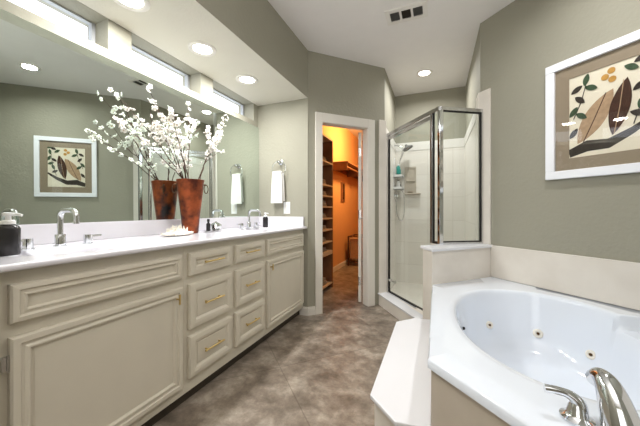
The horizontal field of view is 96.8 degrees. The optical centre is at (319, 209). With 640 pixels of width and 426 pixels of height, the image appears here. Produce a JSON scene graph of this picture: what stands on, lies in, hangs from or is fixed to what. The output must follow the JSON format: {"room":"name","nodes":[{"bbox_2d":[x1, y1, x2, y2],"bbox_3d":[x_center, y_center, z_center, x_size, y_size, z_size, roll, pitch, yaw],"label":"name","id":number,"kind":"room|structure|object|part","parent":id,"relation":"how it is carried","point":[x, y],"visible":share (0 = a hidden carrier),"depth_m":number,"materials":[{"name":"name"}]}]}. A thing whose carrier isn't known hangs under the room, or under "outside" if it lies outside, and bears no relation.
{"room":"bathroom","nodes":[
{"label":"bathroom","id":0,"kind":"room"},
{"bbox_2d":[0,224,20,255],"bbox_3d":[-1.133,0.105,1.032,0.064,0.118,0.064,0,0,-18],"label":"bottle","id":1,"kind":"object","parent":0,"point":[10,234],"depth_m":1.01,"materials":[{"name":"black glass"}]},
{"bbox_2d":[0,0,257,224],"bbox_3d":[-1.167,-0.270,2.083,0.200,2.640,2.370,0,0,22],"label":"wall","id":2,"kind":"structure","parent":0,"point":[114,42],"depth_m":1.75,"materials":[{"name":"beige paint"}]},
{"bbox_2d":[43,0,94,42],"bbox_3d":[-1.469,-1.024,1.439,0.030,0.179,0.578,0,0,22],"label":"window","id":3,"kind":"structure","parent":2,"relation":"in","point":[91,26],"depth_m":1.64,"materials":[{"name":"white glass"}]},
{"bbox_2d":[0,9,258,224],"bbox_3d":[-1.064,-0.406,2.042,0.008,0.945,2.164,0,0,22],"label":"wall mirror","id":4,"kind":"object","parent":2,"relation":"attached to","point":[62,145],"visible":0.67,"depth_m":1.57,"materials":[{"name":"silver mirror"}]},
{"bbox_2d":[18,216,258,244],"bbox_3d":[-1.063,0.116,2.041,0.023,0.098,2.166,0,0,22],"label":"backsplash","id":5,"kind":"structure","parent":2,"relation":"attached to","point":[41,233],"depth_m":1.66,"materials":[{"name":"stone"}]},
{"bbox_2d":[132,44,189,88],"bbox_3d":[-1.200,-1.024,2.095,0.030,0.179,0.565,0,0,22],"label":"window","id":6,"kind":"structure","parent":2,"relation":"in","point":[187,77],"depth_m":2.17,"materials":[{"name":"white glass"}]},
{"bbox_2d":[213,88,243,115],"bbox_3d":[-0.930,-1.024,2.753,0.030,0.179,0.585,0,0,22],"label":"window","id":7,"kind":"structure","parent":2,"relation":"in","point":[214,90],"depth_m":2.86,"materials":[{"name":"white glass"}]},
{"bbox_2d":[77,0,307,105],"bbox_3d":[-0.803,-1.352,1.935,0.585,0.474,2.170,0,0,22],"label":"soffit","id":8,"kind":"structure","parent":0,"point":[248,37],"depth_m":2.01,"materials":[{"name":"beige paint"}]},
{"bbox_2d":[113,0,149,11],"bbox_3d":[-1.005,-1.111,1.504,0.184,0.008,0.184,0,0,22],"label":"recessed light","id":9,"kind":"object","parent":8,"relation":"in","point":[133,5],"visible":1,"depth_m":1.54,"materials":[{"name":"white paint"}]},
{"bbox_2d":[188,41,215,56],"bbox_3d":[-0.815,-1.111,1.966,0.184,0.008,0.184,0,0,22],"label":"recessed light","id":10,"kind":"object","parent":8,"relation":"in","point":[200,48],"visible":1,"depth_m":1.96,"materials":[{"name":"white glass"}]},
{"bbox_2d":[236,75,257,84],"bbox_3d":[-0.625,-1.111,2.429,0.184,0.008,0.184,0,0,22],"label":"recessed light","id":11,"kind":"object","parent":8,"relation":"in","point":[243,79],"visible":1,"depth_m":2.42,"materials":[{"name":"white glass"}]},
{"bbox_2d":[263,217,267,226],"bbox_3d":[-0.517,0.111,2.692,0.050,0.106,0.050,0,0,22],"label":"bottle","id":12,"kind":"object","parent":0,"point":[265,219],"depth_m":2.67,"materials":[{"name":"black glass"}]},
{"bbox_2d":[153,259,399,425],"bbox_3d":[1.058,1.100,2.052,4.800,0.100,9.000,0,0,22],"label":"floor","id":13,"kind":"structure","parent":0,"point":[319,369],"depth_m":1.79,"materials":[{"name":"tile"}]},
{"bbox_2d":[0,247,182,425],"bbox_3d":[-1.079,0.620,1.260,0.581,0.861,0.712,0,0,22],"label":"vanity cabinet","id":14,"kind":"object","parent":13,"relation":"on","point":[96,342],"visible":0.87,"depth_m":1.09,"materials":[{"name":"beige paint"}]},
{"bbox_3d":[-0.839,0.293,1.174,0.026,0.123,0.640,0,0,22],"label":"false drawer","id":15,"kind":"part","parent":14,"relation":"part of","materials":[{"name":"beige paint"}]},
{"bbox_2d":[0,216,306,272],"bbox_3d":[-0.807,0.171,1.936,0.576,0.208,2.166,0,0,22],"label":"countertop","id":16,"kind":"structure","parent":14,"relation":"on","point":[118,238],"depth_m":1.51,"materials":[{"name":"stone"}]},
{"bbox_2d":[0,212,22,255],"bbox_3d":[-1.133,0.086,1.032,0.064,0.155,0.064,0,0,27],"label":"soap dispenser","id":17,"kind":"object","parent":16,"relation":"on","point":[10,233],"visible":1,"depth_m":1.02,"materials":[{"name":"black plastic"}]},
{"bbox_2d":[21,207,101,249],"bbox_3d":[-1.119,0.076,1.256,0.158,0.176,0.330,0,0,22],"label":"sink faucet","id":18,"kind":"object","parent":16,"relation":"on","point":[60,237],"visible":0.98,"depth_m":1.26,"materials":[{"name":"silver metal"}]},
{"bbox_3d":[-1.215,0.141,1.161,0.050,0.047,0.080,0,0,22],"label":"handle","id":19,"kind":"part","parent":18,"relation":"part of","materials":[{"name":"silver metal"}]},
{"bbox_3d":[-1.168,0.137,1.277,0.052,0.055,0.052,0,0,22],"label":"spout","id":20,"kind":"part","parent":18,"relation":"part of","materials":[{"name":"silver metal"}]},
{"bbox_3d":[-1.112,0.051,1.254,0.144,0.126,0.023,0,0,22],"label":"spout","id":21,"kind":"part","parent":18,"relation":"part of","materials":[{"name":"silver metal"}]},
{"bbox_3d":[-1.121,0.141,1.392,0.050,0.047,0.080,0,0,22],"label":"handle","id":22,"kind":"part","parent":18,"relation":"part of","materials":[{"name":"silver metal"}]},
{"bbox_2d":[160,224,193,235],"bbox_3d":[-0.925,0.127,1.843,0.138,0.075,0.246,0,0,15],"label":"coral","id":23,"kind":"object","parent":16,"relation":"on","point":[173,231],"visible":1,"depth_m":1.80},
{"bbox_2d":[172,178,208,232],"bbox_3d":[-0.927,-0.026,2.034,0.188,0.380,0.188,0,0,22],"label":"copper vase","id":24,"kind":"object","parent":16,"relation":"on","point":[190,191],"visible":0.87,"depth_m":1.98,"materials":[{"name":"brown metal"}]},
{"bbox_2d":[107,87,180,175],"bbox_3d":[-1.061,-0.288,1.816,0.098,0.807,0.512,0,0,22],"label":"branch","id":25,"kind":"object","parent":24,"relation":"in","point":[109,89],"visible":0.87,"depth_m":1.74,"materials":[{"name":"white plant"}]},
{"bbox_2d":[112,116,181,177],"bbox_3d":[-1.034,-0.211,1.804,0.104,0.654,0.504,0,0,36],"label":"branch","id":26,"kind":"object","parent":24,"relation":"in","point":[144,141],"visible":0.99,"depth_m":1.75,"materials":[{"name":"white plant"}]},
{"bbox_2d":[146,84,183,177],"bbox_3d":[-0.975,-0.324,1.866,0.079,0.880,0.353,0,0,22],"label":"branch","id":27,"kind":"object","parent":24,"relation":"in","point":[149,87],"visible":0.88,"depth_m":1.77,"materials":[{"name":"white plant"}]},
{"bbox_2d":[150,114,182,177],"bbox_3d":[-0.999,-0.243,1.906,0.068,0.717,0.298,0,0,22],"label":"branch","id":28,"kind":"object","parent":24,"relation":"in","point":[158,126],"visible":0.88,"depth_m":1.83,"materials":[{"name":"white plant"}]},
{"bbox_2d":[165,112,188,178],"bbox_3d":[-0.893,-0.215,1.804,0.082,0.661,0.472,0,0,-12],"label":"branch","id":29,"kind":"object","parent":24,"relation":"in","point":[170,117],"visible":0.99,"depth_m":1.69,"materials":[{"name":"white plant"}]},
{"bbox_2d":[168,107,187,177],"bbox_3d":[-0.934,-0.277,1.926,0.077,0.786,0.212,0,0,22],"label":"branch","id":30,"kind":"object","parent":24,"relation":"in","point":[179,121],"visible":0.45,"depth_m":1.87,"materials":[{"name":"white plant"}]},
{"bbox_2d":[171,130,190,177],"bbox_3d":[-0.914,-0.204,1.920,0.091,0.640,0.222,0,0,14],"label":"branch","id":31,"kind":"object","parent":24,"relation":"in","point":[173,136],"visible":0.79,"depth_m":1.90,"materials":[{"name":"white plant"}]},
{"bbox_2d":[183,101,199,176],"bbox_3d":[-0.932,-0.334,2.071,0.083,0.899,0.170,0,0,22],"label":"branch","id":32,"kind":"object","parent":24,"relation":"in","point":[187,103],"visible":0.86,"depth_m":2.05,"materials":[{"name":"white plant"}]},
{"bbox_2d":[200,129,224,178],"bbox_3d":[-0.812,-0.237,2.099,0.096,0.705,0.255,0,0,41],"label":"branch","id":33,"kind":"object","parent":24,"relation":"in","point":[211,145],"visible":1,"depth_m":2.10,"materials":[{"name":"white plant"}]},
{"bbox_2d":[198,114,228,178],"bbox_3d":[-0.847,-0.335,2.201,0.110,0.902,0.370,0,0,37],"label":"branch","id":34,"kind":"object","parent":24,"relation":"in","point":[218,133],"visible":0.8,"depth_m":2.22,"materials":[{"name":"white plant"}]},
{"bbox_2d":[237,209,260,228],"bbox_3d":[-0.606,0.076,2.599,0.158,0.176,0.330,0,0,22],"label":"sink faucet","id":35,"kind":"object","parent":16,"relation":"on","point":[250,210],"visible":1,"depth_m":2.60,"materials":[{"name":"silver metal"}]},
{"bbox_3d":[-0.599,0.051,2.596,0.144,0.126,0.023,0,0,22],"label":"spout","id":36,"kind":"part","parent":35,"relation":"part of","materials":[{"name":"silver metal"}]},
{"bbox_2d":[263,213,268,226],"bbox_3d":[-0.517,0.094,2.692,0.050,0.140,0.050,0,0,-23],"label":"soap dispenser","id":37,"kind":"object","parent":16,"relation":"on","point":[265,218],"visible":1,"depth_m":2.67,"materials":[{"name":"black plastic"}]},
{"bbox_3d":[-0.819,0.161,2.179,0.099,0.007,0.165,0,0,22],"label":"soap tray","id":38,"kind":"object","parent":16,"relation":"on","visible":0},
{"bbox_2d":[206,219,210,230],"bbox_3d":[-0.839,0.112,2.133,0.031,0.090,0.031,0,0,22],"label":"bottle","id":39,"kind":"object","parent":38,"relation":"on","point":[208,225],"visible":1,"depth_m":2.12,"materials":[{"name":"black glass"}]},
{"bbox_2d":[211,221,221,230],"bbox_3d":[-0.808,0.123,2.207,0.088,0.072,0.088,0,0,22],"label":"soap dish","id":40,"kind":"object","parent":38,"relation":"on","point":[215,226],"visible":0.95,"depth_m":2.18,"materials":[{"name":"silver metal"}]},
{"bbox_3d":[-0.808,0.106,2.207,0.088,0.038,0.088,0,0,22],"label":"dish lid","id":41,"kind":"part","parent":40,"relation":"part of","materials":[{"name":"white ceramic"}]},
{"bbox_2d":[211,226,221,230],"bbox_3d":[-0.808,0.143,2.207,0.088,0.032,0.088,0,0,22],"label":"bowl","id":42,"kind":"object","parent":40,"relation":"on","point":[215,228],"depth_m":2.18,"materials":[{"name":"silver metal"}]},
{"bbox_2d":[177,235,264,406],"bbox_3d":[-0.803,0.620,1.939,0.577,0.861,0.754,0,0,22],"label":"vanity cabinet","id":43,"kind":"object","parent":13,"relation":"on","point":[224,281],"visible":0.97,"depth_m":1.73,"materials":[{"name":"beige paint"}]},
{"bbox_3d":[-0.636,0.789,1.670,0.026,0.222,0.336,0,0,22],"label":"drawer","id":44,"kind":"part","parent":43,"relation":"part of","materials":[{"name":"beige paint"}]},
{"bbox_3d":[-0.636,0.519,1.670,0.026,0.242,0.336,0,0,22],"label":"drawer","id":45,"kind":"part","parent":43,"relation":"part of","materials":[{"name":"beige paint"}]},
{"bbox_3d":[-0.636,0.291,1.670,0.026,0.123,0.336,0,0,22],"label":"drawer","id":46,"kind":"part","parent":43,"relation":"part of","materials":[{"name":"beige paint"}]},
{"bbox_3d":[-0.622,0.789,1.665,0.035,0.015,0.150,0,0,22],"label":"bar pull","id":47,"kind":"part","parent":43,"relation":"part of","materials":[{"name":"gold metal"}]},
{"bbox_3d":[-0.622,0.519,1.665,0.035,0.015,0.150,0,0,22],"label":"bar pull","id":48,"kind":"part","parent":43,"relation":"part of","materials":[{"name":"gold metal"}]},
{"bbox_3d":[-0.622,0.291,1.665,0.035,0.015,0.150,0,0,22],"label":"bar pull","id":49,"kind":"part","parent":43,"relation":"part of","materials":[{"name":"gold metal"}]},
{"bbox_3d":[-0.493,0.789,2.018,0.026,0.222,0.332,0,0,22],"label":"drawer","id":50,"kind":"part","parent":43,"relation":"part of","materials":[{"name":"beige paint"}]},
{"bbox_3d":[-0.493,0.519,2.018,0.026,0.242,0.332,0,0,22],"label":"drawer","id":51,"kind":"part","parent":43,"relation":"part of","materials":[{"name":"beige paint"}]},
{"bbox_3d":[-0.493,0.291,2.018,0.026,0.123,0.332,0,0,22],"label":"drawer","id":52,"kind":"part","parent":43,"relation":"part of","materials":[{"name":"beige paint"}]},
{"bbox_3d":[-0.479,0.789,2.013,0.035,0.015,0.150,0,0,22],"label":"bar pull","id":53,"kind":"part","parent":43,"relation":"part of","materials":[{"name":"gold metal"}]},
{"bbox_2d":[259,229,303,343],"bbox_3d":[-0.525,0.620,2.611,0.581,0.861,0.702,0,0,22],"label":"vanity cabinet","id":54,"kind":"object","parent":13,"relation":"on","point":[284,252],"visible":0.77,"depth_m":2.45,"materials":[{"name":"beige paint"}]},
{"bbox_3d":[-0.292,0.293,2.509,0.026,0.123,0.649,0,0,22],"label":"false drawer","id":55,"kind":"part","parent":54,"relation":"part of","materials":[{"name":"beige paint"}]},
{"bbox_3d":[-0.292,0.659,2.511,0.025,0.522,0.645,0,0,22],"label":"cabinet door","id":56,"kind":"part","parent":54,"relation":"part of","materials":[{"name":"beige paint"}]},
{"bbox_2d":[323,134,332,288],"bbox_3d":[-0.123,0.050,3.536,0.300,2.000,0.850,0,0,22],"label":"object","id":57,"kind":"object","parent":13,"relation":"on","point":[327,142],"visible":0.11,"depth_m":3.87,"materials":[{"name":"brown wood"}]},
{"bbox_3d":[-0.121,-0.939,3.535,0.294,0.018,0.814,0,0,22],"label":"shelf","id":58,"kind":"part","parent":57,"relation":"part of","materials":[{"name":"paint"}]},
{"bbox_3d":[-0.121,-0.619,3.535,0.294,0.018,0.814,0,0,22],"label":"shelf","id":59,"kind":"part","parent":57,"relation":"part of","materials":[{"name":"paint"}]},
{"bbox_3d":[-0.121,0.565,3.535,0.294,0.050,0.814,0,0,22],"label":"shelf","id":60,"kind":"part","parent":57,"relation":"part of","materials":[{"name":"paint"}]},
{"bbox_3d":[-0.121,0.981,3.535,0.294,0.018,0.814,0,0,22],"label":"shelf","id":61,"kind":"part","parent":57,"relation":"part of","materials":[{"name":"paint"}]},
{"bbox_2d":[348,234,362,265],"bbox_3d":[0.766,0.769,5.479,0.366,0.561,0.426,0,0,22],"label":"laundry hamper","id":62,"kind":"object","parent":13,"relation":"on","point":[354,240],"visible":0.53,"depth_m":5.34,"materials":[{"name":"brown metal"}]},
{"bbox_2d":[370,318,430,425],"bbox_3d":[0.501,0.926,1.600,0.249,0.247,1.129,0,0,22],"label":"step","id":63,"kind":"structure","parent":13,"relation":"on","point":[401,390],"depth_m":1.34,"materials":[{"name":"stone"}]},
{"bbox_2d":[378,292,422,320],"bbox_3d":[0.772,0.984,2.808,0.116,0.132,0.822,0,0,-12],"label":"shower curb","id":64,"kind":"object","parent":13,"relation":"on","point":[394,306],"visible":0.58,"depth_m":2.78,"materials":[{"name":"white tile"}]},
{"bbox_2d":[391,282,422,314],"bbox_3d":[1.147,1.024,3.051,0.879,0.049,1.650,0,0,22],"label":"shower pan","id":65,"kind":"object","parent":13,"relation":"on","point":[412,292],"visible":0.05,"depth_m":3.44,"materials":[{"name":"beige tile"}]},
{"bbox_2d":[428,277,639,425],"bbox_3d":[1.026,0.797,1.382,1.424,0.505,1.452,0,0,-23],"label":"jetted bathtub","id":66,"kind":"object","parent":13,"relation":"on","point":[494,343],"visible":0.94,"depth_m":1.50,"materials":[{"name":"plastic"}]},
{"bbox_2d":[543,367,639,425],"bbox_3d":[0.686,0.484,0.705,0.164,0.138,0.148,0,0,-1],"label":"tub filler","id":67,"kind":"object","parent":66,"relation":"on","point":[615,406],"visible":1,"depth_m":0.71,"materials":[{"name":"silver metal"}]},
{"bbox_3d":[0.653,0.507,0.745,0.104,0.073,0.072,0,0,22],"label":"lever handle","id":68,"kind":"part","parent":67,"relation":"part of","materials":[{"name":"silver metal"}]},
{"bbox_3d":[0.736,0.484,0.703,0.088,0.138,0.148,0,0,22],"label":"spout","id":69,"kind":"part","parent":67,"relation":"part of","materials":[{"name":"silver metal"}]},
{"bbox_2d":[271,171,284,202],"bbox_3d":[-0.430,-0.234,2.902,0.142,0.328,0.052,0,0,22],"label":"hand towel","id":70,"kind":"object","parent":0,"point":[277,186],"visible":1,"depth_m":2.88,"materials":[{"name":"white fabric"}]},
{"bbox_2d":[258,98,307,313],"bbox_3d":[-0.368,-0.270,2.996,0.585,2.640,0.125,0,0,22],"label":"wall","id":71,"kind":"structure","parent":0,"point":[283,126],"depth_m":2.91,"materials":[{"name":"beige paint"}]},
{"bbox_2d":[272,160,285,175],"bbox_3d":[-0.414,-0.427,2.916,0.164,0.178,0.058,0,0,22],"label":"towel ring","id":72,"kind":"object","parent":71,"relation":"attached to","point":[280,162],"visible":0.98,"depth_m":2.91,"materials":[{"name":"silver metal"}]},
{"bbox_2d":[284,202,289,213],"bbox_3d":[-0.340,-0.022,2.913,0.074,0.120,0.009,0,0,22],"label":"wall outlet","id":73,"kind":"object","parent":71,"relation":"attached to","point":[286,204],"visible":1,"depth_m":2.91,"materials":[{"name":"white plastic"}]},
{"bbox_2d":[300,307,307,315],"bbox_3d":[-0.160,1.008,2.836,0.091,0.083,0.014,0,0,22],"label":"baseboard","id":74,"kind":"structure","parent":71,"relation":"attached to","point":[303,311],"depth_m":2.83,"materials":[{"name":"paint"}]},
{"bbox_2d":[323,126,357,266],"bbox_3d":[0.170,-0.270,4.843,0.120,2.640,3.710,0,0,22],"label":"wall","id":75,"kind":"structure","parent":0,"point":[345,144],"depth_m":5.35,"materials":[{"name":"orange paint"}]},
{"bbox_2d":[333,258,352,271],"bbox_3d":[0.232,1.008,4.817,0.014,0.083,3.690,0,0,22],"label":"baseboard","id":76,"kind":"structure","parent":75,"relation":"attached to","point":[345,262],"depth_m":5.16,"materials":[{"name":"paint"}]},
{"bbox_2d":[341,182,344,201],"bbox_3d":[0.434,-0.330,5.280,0.034,0.360,0.220,0,0,22],"label":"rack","id":77,"kind":"object","parent":75,"relation":"attached to","point":[342,183],"visible":1,"depth_m":5.23,"materials":[{"name":"brown wood"}]},
{"bbox_2d":[333,161,362,180],"bbox_3d":[0.680,-0.720,5.530,0.300,0.140,1.950,0,0,22],"label":"shelf","id":78,"kind":"object","parent":75,"relation":"attached to","point":[347,168],"visible":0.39,"depth_m":4.98,"materials":[{"name":"brown wood"}]},
{"bbox_2d":[308,51,384,306],"bbox_3d":[0.286,-0.270,3.048,0.915,2.640,0.085,0,0,-23],"label":"wall","id":79,"kind":"structure","parent":0,"point":[337,86],"depth_m":2.96,"materials":[{"name":"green paint"}]},
{"bbox_2d":[308,306,315,315],"bbox_3d":[-0.082,1.008,2.840,0.075,0.083,0.014,0,0,-23],"label":"baseboard","id":80,"kind":"structure","parent":79,"relation":"attached to","point":[311,310],"depth_m":2.83,"materials":[{"name":"paint"}]},
{"bbox_2d":[315,112,374,314],"bbox_3d":[0.257,0.032,3.034,0.701,2.036,0.118,0,0,-23],"label":"door frame","id":81,"kind":"structure","parent":79,"relation":"in","point":[367,126],"depth_m":3.09,"materials":[{"name":"paint"}]},
{"bbox_2d":[358,132,362,301],"bbox_3d":[0.523,0.082,3.450,0.106,1.913,0.532,0,0,9],"label":"door leaf","id":82,"kind":"structure","parent":81,"relation":"attached to","point":[360,217],"depth_m":3.21,"materials":[{"name":"paint"}]},
{"bbox_2d":[362,141,362,234],"bbox_3d":[1.461,-0.270,6.383,1.340,2.640,0.120,0,0,22],"label":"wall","id":83,"kind":"structure","parent":0,"point":[362,141],"depth_m":6.52,"materials":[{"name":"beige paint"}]},
{"bbox_2d":[385,71,394,140],"bbox_3d":[0.852,-0.270,3.627,0.100,2.640,0.913,0,0,22],"label":"wall","id":84,"kind":"structure","parent":0,"point":[389,94],"depth_m":3.52,"materials":[{"name":"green paint"}]},
{"bbox_2d":[268,0,514,140],"bbox_3d":[1.058,-1.640,2.052,4.800,0.100,9.000,0,0,22],"label":"ceiling","id":85,"kind":"structure","parent":0,"point":[443,42],"depth_m":2.57,"materials":[{"name":"paint"}]},
{"bbox_2d":[384,0,427,25],"bbox_3d":[0.697,-1.584,2.292,0.320,0.012,0.180,0,0,22],"label":"ceiling vent","id":86,"kind":"object","parent":85,"relation":"in","point":[417,10],"visible":1,"depth_m":2.28,"materials":[{"name":"white metal"}]},
{"bbox_2d":[416,69,432,76],"bbox_3d":[1.212,-1.586,3.297,0.184,0.008,0.184,0,0,22],"label":"recessed light","id":87,"kind":"object","parent":85,"relation":"in","point":[426,72],"visible":1,"depth_m":3.29,"materials":[{"name":"white paint"}]},
{"bbox_2d":[395,86,465,143],"bbox_3d":[1.480,-0.270,3.862,1.083,2.640,0.100,0,0,22],"label":"wall","id":88,"kind":"structure","parent":0,"point":[410,107],"depth_m":3.81,"materials":[{"name":"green paint"}]},
{"bbox_2d":[423,247,490,319],"bbox_3d":[1.111,0.677,2.295,0.695,0.745,0.166,0,0,-23],"label":"wall","id":89,"kind":"structure","parent":0,"point":[439,267],"depth_m":2.19,"materials":[{"name":"beige tile"}]},
{"bbox_2d":[379,88,490,292],"bbox_3d":[1.201,0.000,3.164,1.007,2.000,1.404,0,0,22],"label":"shower surround","id":90,"kind":"object","parent":89,"relation":"attached to","point":[460,155],"visible":0.83,"depth_m":3.69,"materials":[{"name":"tile"}]},
{"bbox_3d":[0.896,0.095,3.587,0.012,1.810,0.853,0,0,22],"label":"panel","id":91,"kind":"part","parent":90,"relation":"part of","materials":[{"name":"tile"}]},
{"bbox_2d":[393,158,403,191],"bbox_3d":[1.056,-0.476,3.804,0.113,0.452,0.200,0,0,22],"label":"shower caddy","id":92,"kind":"object","parent":90,"relation":"hanging from","point":[399,176],"visible":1,"depth_m":3.74,"materials":[{"name":"white plastic"}]},
{"bbox_2d":[396,164,399,173],"bbox_3d":[1.033,-0.522,3.748,0.050,0.170,0.050,0,0,22],"label":"shampoo bottle","id":93,"kind":"object","parent":92,"relation":"on","point":[398,166],"visible":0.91,"depth_m":3.73,"materials":[{"name":"teal plastic"}]},
{"bbox_2d":[393,174,403,178],"bbox_3d":[1.056,-0.448,3.804,0.113,0.035,0.200,0,0,22],"label":"basket","id":94,"kind":"object","parent":92,"relation":"on","point":[400,176],"depth_m":3.73,"materials":[{"name":"white plastic"}]},
{"bbox_2d":[393,187,403,189],"bbox_3d":[1.056,-0.287,3.804,0.113,0.035,0.200,0,0,22],"label":"basket","id":95,"kind":"object","parent":92,"relation":"on","point":[395,188],"depth_m":3.73,"materials":[{"name":"white plastic"}]},
{"bbox_2d":[394,144,412,220],"bbox_3d":[1.110,-0.376,3.781,0.239,1.044,0.143,0,0,22],"label":"shower fixture","id":96,"kind":"object","parent":90,"relation":"attached to","point":[407,147],"visible":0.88,"depth_m":3.77,"materials":[{"name":"silver metal"}]},
{"bbox_2d":[404,167,419,194],"bbox_3d":[1.247,-0.400,3.852,0.215,0.380,0.070,0,0,22],"label":"soap niche","id":97,"kind":"object","parent":90,"relation":"attached to","point":[410,172],"visible":0.94,"depth_m":3.88,"materials":[{"name":"beige stone"}]},
{"bbox_3d":[1.236,-0.410,3.883,0.150,0.360,0.020,0,0,22],"label":"niche frame","id":98,"kind":"part","parent":97,"relation":"part of","materials":[{"name":"beige stone"}]},
{"bbox_3d":[1.458,0.095,3.811,0.859,1.810,0.012,0,0,22],"label":"panel","id":99,"kind":"part","parent":90,"relation":"part of","materials":[{"name":"tile"}]},
{"bbox_2d":[387,106,482,310],"bbox_3d":[0.924,0.033,2.673,0.368,1.768,1.007,0,0,-37],"label":"shower enclosure","id":100,"kind":"object","parent":90,"relation":"attached to","point":[428,116],"visible":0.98,"depth_m":2.40,"materials":[{"name":"silver metal"}]},
{"bbox_3d":[0.860,0.896,2.791,0.020,0.008,0.716,0,0,-15],"label":"door rail","id":101,"kind":"part","parent":100,"relation":"part of","materials":[{"name":"metal"}]},
{"bbox_3d":[0.860,-0.791,2.791,0.022,0.030,0.716,0,0,-15],"label":"door rail","id":102,"kind":"part","parent":100,"relation":"part of","materials":[{"name":"silver metal"}]},
{"bbox_3d":[0.959,-0.267,2.426,0.026,1.098,0.030,0,0,-15],"label":"strike post","id":103,"kind":"part","parent":100,"relation":"part of","materials":[{"name":"silver metal"}]},
{"bbox_3d":[0.986,-0.267,2.325,0.034,1.098,0.034,0,0,-10],"label":"corner post","id":104,"kind":"part","parent":100,"relation":"part of","materials":[{"name":"silver metal"}]},
{"bbox_3d":[1.638,0.095,3.100,0.012,1.810,1.190,0,0,22],"label":"panel","id":105,"kind":"part","parent":90,"relation":"part of","materials":[{"name":"tile"}]},
{"bbox_2d":[420,244,491,251],"bbox_3d":[1.113,0.294,2.296,0.718,0.022,0.191,0,0,-23],"label":"half wall cap","id":106,"kind":"object","parent":89,"relation":"on","point":[433,248],"visible":0.8,"depth_m":2.20,"materials":[{"name":"stone"}]},
{"bbox_2d":[466,23,480,131],"bbox_3d":[1.701,-0.270,2.999,0.182,2.640,1.330,0,0,22],"label":"wall","id":107,"kind":"structure","parent":0,"point":[473,84],"depth_m":2.79,"materials":[{"name":"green paint"}]},
{"bbox_2d":[481,0,639,310],"bbox_3d":[1.724,-0.270,1.724,0.120,2.640,1.550,0,0,-23],"label":"wall","id":108,"kind":"structure","parent":0,"point":[594,216],"depth_m":1.99,"materials":[{"name":"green paint"}]},
{"bbox_2d":[545,29,639,179],"bbox_3d":[1.673,-0.586,1.649,0.028,0.765,0.640,0,0,-23],"label":"framed picture","id":109,"kind":"object","parent":108,"relation":"attached to","point":[592,97],"visible":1,"depth_m":1.71,"materials":[{"name":"paper"}]},
{"bbox_2d":[569,55,639,157],"bbox_3d":[1.681,-0.586,1.652,0.004,0.565,0.400,0,0,-23],"label":"print","id":110,"kind":"object","parent":109,"relation":"attached to","point":[632,142],"depth_m":1.66},
{"bbox_3d":[1.335,-0.270,0.657,1.091,2.640,1.089,0,0,22],"label":"wall","id":111,"kind":"structure","parent":0,"visible":0},
{"bbox_2d":[491,245,639,310],"bbox_3d":[1.681,0.415,1.655,0.012,0.256,1.454,0,0,-23],"label":"backsplash","id":112,"kind":"structure","parent":111,"relation":"attached to","point":[615,282],"depth_m":1.80,"materials":[{"name":"beige tile"}]}
]}

